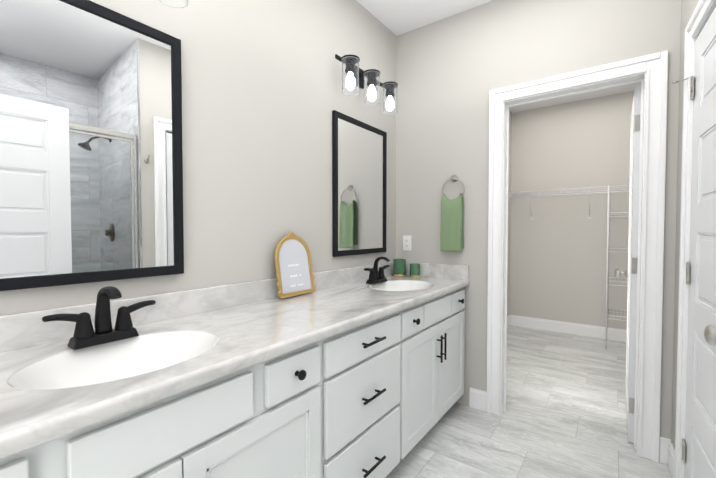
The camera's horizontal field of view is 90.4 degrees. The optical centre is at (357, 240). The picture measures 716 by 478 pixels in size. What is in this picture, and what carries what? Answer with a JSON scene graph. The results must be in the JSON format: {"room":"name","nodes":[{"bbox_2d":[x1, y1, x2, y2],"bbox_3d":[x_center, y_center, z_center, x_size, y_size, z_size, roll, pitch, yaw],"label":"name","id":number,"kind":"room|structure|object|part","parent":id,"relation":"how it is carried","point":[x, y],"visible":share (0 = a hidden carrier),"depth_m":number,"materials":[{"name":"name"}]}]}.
{"room":"bathroom","nodes":[
{"label":"bathroom","id":0,"kind":"room"},
{"bbox_2d":[0,0,395,315],"bbox_3d":[-0.719,-0.182,1.473,0.115,2.720,3.534,1,2,36],"label":"wall","id":1,"kind":"structure","parent":0,"point":[263,97],"depth_m":1.70,"materials":[{"name":"grey paint"}]},
{"bbox_2d":[0,0,183,290],"bbox_3d":[-0.868,-0.314,1.137,0.020,0.900,0.610,1,2,37],"label":"wall mirror","id":2,"kind":"object","parent":1,"relation":"attached to","point":[91,171],"visible":0.96,"depth_m":1.13,"materials":[{"name":"black mirror"}]},
{"bbox_2d":[159,0,187,7],"bbox_3d":[-0.811,-0.970,1.078,0.172,0.256,0.570,1,2,36],"label":"sconce","id":3,"kind":"object","parent":1,"relation":"attached to","point":[175,2],"visible":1,"depth_m":1.29,"materials":[{"name":"black"}]},
{"bbox_2d":[332,110,386,256],"bbox_3d":[0.028,-0.346,2.383,0.020,0.880,0.600,1,2,36],"label":"wall mirror","id":4,"kind":"object","parent":1,"relation":"attached to","point":[359,184],"visible":1,"depth_m":2.34,"materials":[{"name":"black mirror"}]},
{"bbox_2d":[335,54,397,115],"bbox_3d":[0.063,-1.001,2.285,0.172,0.256,0.570,1,2,36],"label":"sconce","id":5,"kind":"object","parent":1,"relation":"attached to","point":[357,76],"visible":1,"depth_m":2.24,"materials":[{"name":"black"}]},
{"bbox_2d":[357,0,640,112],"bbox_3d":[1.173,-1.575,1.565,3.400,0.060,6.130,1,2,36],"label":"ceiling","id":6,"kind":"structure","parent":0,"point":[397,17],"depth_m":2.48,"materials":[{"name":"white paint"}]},
{"bbox_2d":[385,325,671,477],"bbox_3d":[1.173,1.204,1.637,3.400,0.060,6.130,1,2,36],"label":"floor","id":7,"kind":"structure","parent":0,"point":[563,415],"depth_m":2.21,"materials":[{"name":"tile"}]},
{"bbox_2d":[0,394,231,477],"bbox_3d":[-0.767,0.844,0.849,0.560,0.700,0.626,1,2,36],"label":"base cabinet","id":8,"kind":"object","parent":7,"relation":"on","point":[173,436],"depth_m":0.78,"materials":[{"name":"white wood"}]},
{"bbox_2d":[0,262,469,458],"bbox_3d":[-0.216,0.318,1.582,0.584,0.246,2.558,1,2,36],"label":"countertop","id":9,"kind":"structure","parent":8,"relation":"on","point":[53,385],"depth_m":1.11,"materials":[{"name":"stone"}]},
{"bbox_2d":[42,286,155,349],"bbox_3d":[-0.746,0.222,1.062,0.123,0.171,0.292,1,2,36],"label":"faucet","id":10,"kind":"object","parent":9,"relation":"on","point":[84,335],"visible":1,"depth_m":1.07,"materials":[{"name":"black metal"}]},
{"bbox_2d":[274,231,315,298],"bbox_3d":[-0.327,0.119,1.831,0.066,0.334,0.269,1,2,36],"label":"sign","id":11,"kind":"object","parent":9,"relation":"on","point":[293,266],"visible":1,"depth_m":1.82,"materials":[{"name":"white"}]},
{"bbox_2d":[364,256,389,283],"bbox_3d":[0.149,0.190,2.299,0.123,0.171,0.292,1,2,36],"label":"faucet","id":12,"kind":"object","parent":9,"relation":"on","point":[376,276],"visible":1,"depth_m":2.30,"materials":[{"name":"black metal"}]},
{"bbox_2d":[393,259,405,276],"bbox_3d":[0.312,0.204,2.655,0.094,0.125,0.094,1,2,36],"label":"tumbler","id":13,"kind":"object","parent":9,"relation":"on","point":[399,267],"visible":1,"depth_m":2.62,"materials":[{"name":"green glass"}]},
{"bbox_2d":[410,263,419,276],"bbox_3d":[0.416,0.220,2.604,0.076,0.095,0.076,1,2,36],"label":"tumbler","id":14,"kind":"object","parent":9,"relation":"on","point":[414,269],"visible":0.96,"depth_m":2.57,"materials":[{"name":"green glass"}]},
{"bbox_2d":[176,356,331,477],"bbox_3d":[-0.465,0.833,1.266,0.560,0.700,0.402,1,2,36],"label":"base cabinet","id":15,"kind":"object","parent":7,"relation":"on","point":[276,408],"depth_m":1.08,"materials":[{"name":"white wood"}]},
{"bbox_2d":[280,323,411,477],"bbox_3d":[-0.183,0.823,1.655,0.560,0.700,0.708,1,2,36],"label":"base cabinet","id":16,"kind":"object","parent":7,"relation":"on","point":[378,398],"depth_m":1.47,"materials":[{"name":"white wood"}]},
{"bbox_2d":[369,314,435,448],"bbox_3d":[0.087,0.814,2.028,0.560,0.700,0.348,1,2,36],"label":"base cabinet","id":17,"kind":"object","parent":7,"relation":"on","point":[423,330],"depth_m":1.91,"materials":[{"name":"white wood"}]},
{"bbox_2d":[392,299,464,422],"bbox_3d":[0.349,0.804,2.390,0.560,0.700,0.546,1,2,36],"label":"base cabinet","id":18,"kind":"object","parent":7,"relation":"on","point":[450,317],"depth_m":2.19,"materials":[{"name":"white wood"}]},
{"bbox_2d":[511,315,625,341],"bbox_3d":[2.661,1.043,4.081,1.680,0.135,0.019,1,2,36],"label":"baseboard","id":19,"kind":"structure","parent":7,"relation":"on","point":[614,334],"depth_m":4.19,"materials":[{"name":"white wood"}]},
{"bbox_2d":[396,0,680,438],"bbox_3d":[1.049,-0.204,2.303,1.775,2.720,0.115,1,2,36],"label":"wall","id":20,"kind":"structure","parent":0,"point":[452,71],"depth_m":2.39,"materials":[{"name":"grey paint"}]},
{"bbox_2d":[403,236,410,250],"bbox_3d":[0.374,0.022,2.720,0.070,0.116,0.009,1,2,36],"label":"electrical outlet plate","id":21,"kind":"object","parent":20,"relation":"attached to","point":[406,243],"visible":1,"depth_m":2.72,"materials":[{"name":"white plastic"}]},
{"bbox_2d":[441,175,463,197],"bbox_3d":[0.664,-0.362,2.479,0.167,0.196,0.043,1,2,36],"label":"towel ring","id":22,"kind":"object","parent":20,"relation":"attached to","point":[454,178],"visible":0.81,"depth_m":2.48,"materials":[{"name":"silver metal"}]},
{"bbox_2d":[440,193,463,251],"bbox_3d":[0.658,-0.122,2.476,0.153,0.402,0.080,1,2,36],"label":"hanging towel","id":23,"kind":"object","parent":22,"relation":"hanging from","point":[452,228],"visible":1,"depth_m":2.45,"materials":[{"name":"green fabric"}]},
{"bbox_2d":[507,315,510,327],"bbox_3d":[1.299,1.054,3.671,0.015,0.135,2.280,1,2,36],"label":"baseboard","id":24,"kind":"structure","parent":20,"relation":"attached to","point":[508,317],"depth_m":4.51,"materials":[{"name":"white wood"}]},
{"bbox_2d":[486,50,667,462],"bbox_3d":[1.265,0.092,2.157,0.887,2.136,0.163,1,2,36],"label":"door frame","id":25,"kind":"structure","parent":20,"relation":"attached to","point":[649,72],"depth_m":1.94,"materials":[{"name":"white wood"}]},
{"bbox_2d":[614,85,640,442],"bbox_3d":[1.770,0.140,2.288,0.194,2.026,0.695,1,2,36],"label":"closet door","id":26,"kind":"structure","parent":20,"relation":"in","point":[632,253],"depth_m":2.02,"materials":[{"name":"white wood"}]},
{"bbox_2d":[629,114,639,413],"bbox_3d":[1.566,0.144,2.000,0.040,1.690,0.011,1,2,36],"label":"closet door hinges","id":27,"kind":"object","parent":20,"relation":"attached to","point":[634,260],"visible":0.69,"depth_m":2.00,"materials":[{"name":"silver metal"}]},
{"bbox_2d":[507,91,633,329],"bbox_3d":[1.317,-0.201,2.183,1.740,2.720,0.004,1,2,36],"label":"wall","id":28,"kind":"structure","parent":0,"point":[557,253],"depth_m":2.17,"materials":[{"name":"beige paint"}]},
{"bbox_2d":[508,185,628,348],"bbox_3d":[2.550,0.265,3.899,1.749,1.700,0.406,1,2,36],"label":"wire shelf","id":29,"kind":"object","parent":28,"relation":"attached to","point":[536,194],"visible":0.54,"depth_m":3.86,"materials":[{"name":"white metal"}]},
{"bbox_2d":[671,0,698,448],"bbox_3d":[0.703,-0.151,0.266,0.115,2.720,3.604,1,2,33],"label":"wall","id":30,"kind":"structure","parent":0,"point":[688,7],"depth_m":1.77,"materials":[{"name":"grey paint"}]},
{"bbox_2d":[668,443,674,477],"bbox_3d":[0.720,1.137,0.446,0.014,0.135,3.269,1,2,33],"label":"baseboard","id":31,"kind":"structure","parent":30,"relation":"attached to","point":[671,459],"depth_m":1.76,"materials":[{"name":"white wood"}]},
{"bbox_2d":[672,7,715,477],"bbox_3d":[1.262,0.165,1.302,0.114,2.026,0.760,1,2,33],"label":"hall door","id":32,"kind":"structure","parent":30,"relation":"in","point":[700,447],"depth_m":1.39,"materials":[{"name":"white wood"}]},
{"bbox_3d":[1.435,0.129,1.587,0.066,1.701,0.093,1,2,33],"label":"hall door hinges","id":33,"kind":"part","parent":32,"relation":"part of","materials":[{"name":"silver metal"}]},
{"bbox_2d":[674,0,715,477],"bbox_3d":[1.307,0.116,1.235,0.139,2.136,0.887,1,2,33],"label":"door frame","id":34,"kind":"structure","parent":30,"relation":"attached to","point":[701,15],"depth_m":1.58,"materials":[{"name":"white wood"}]}
]}

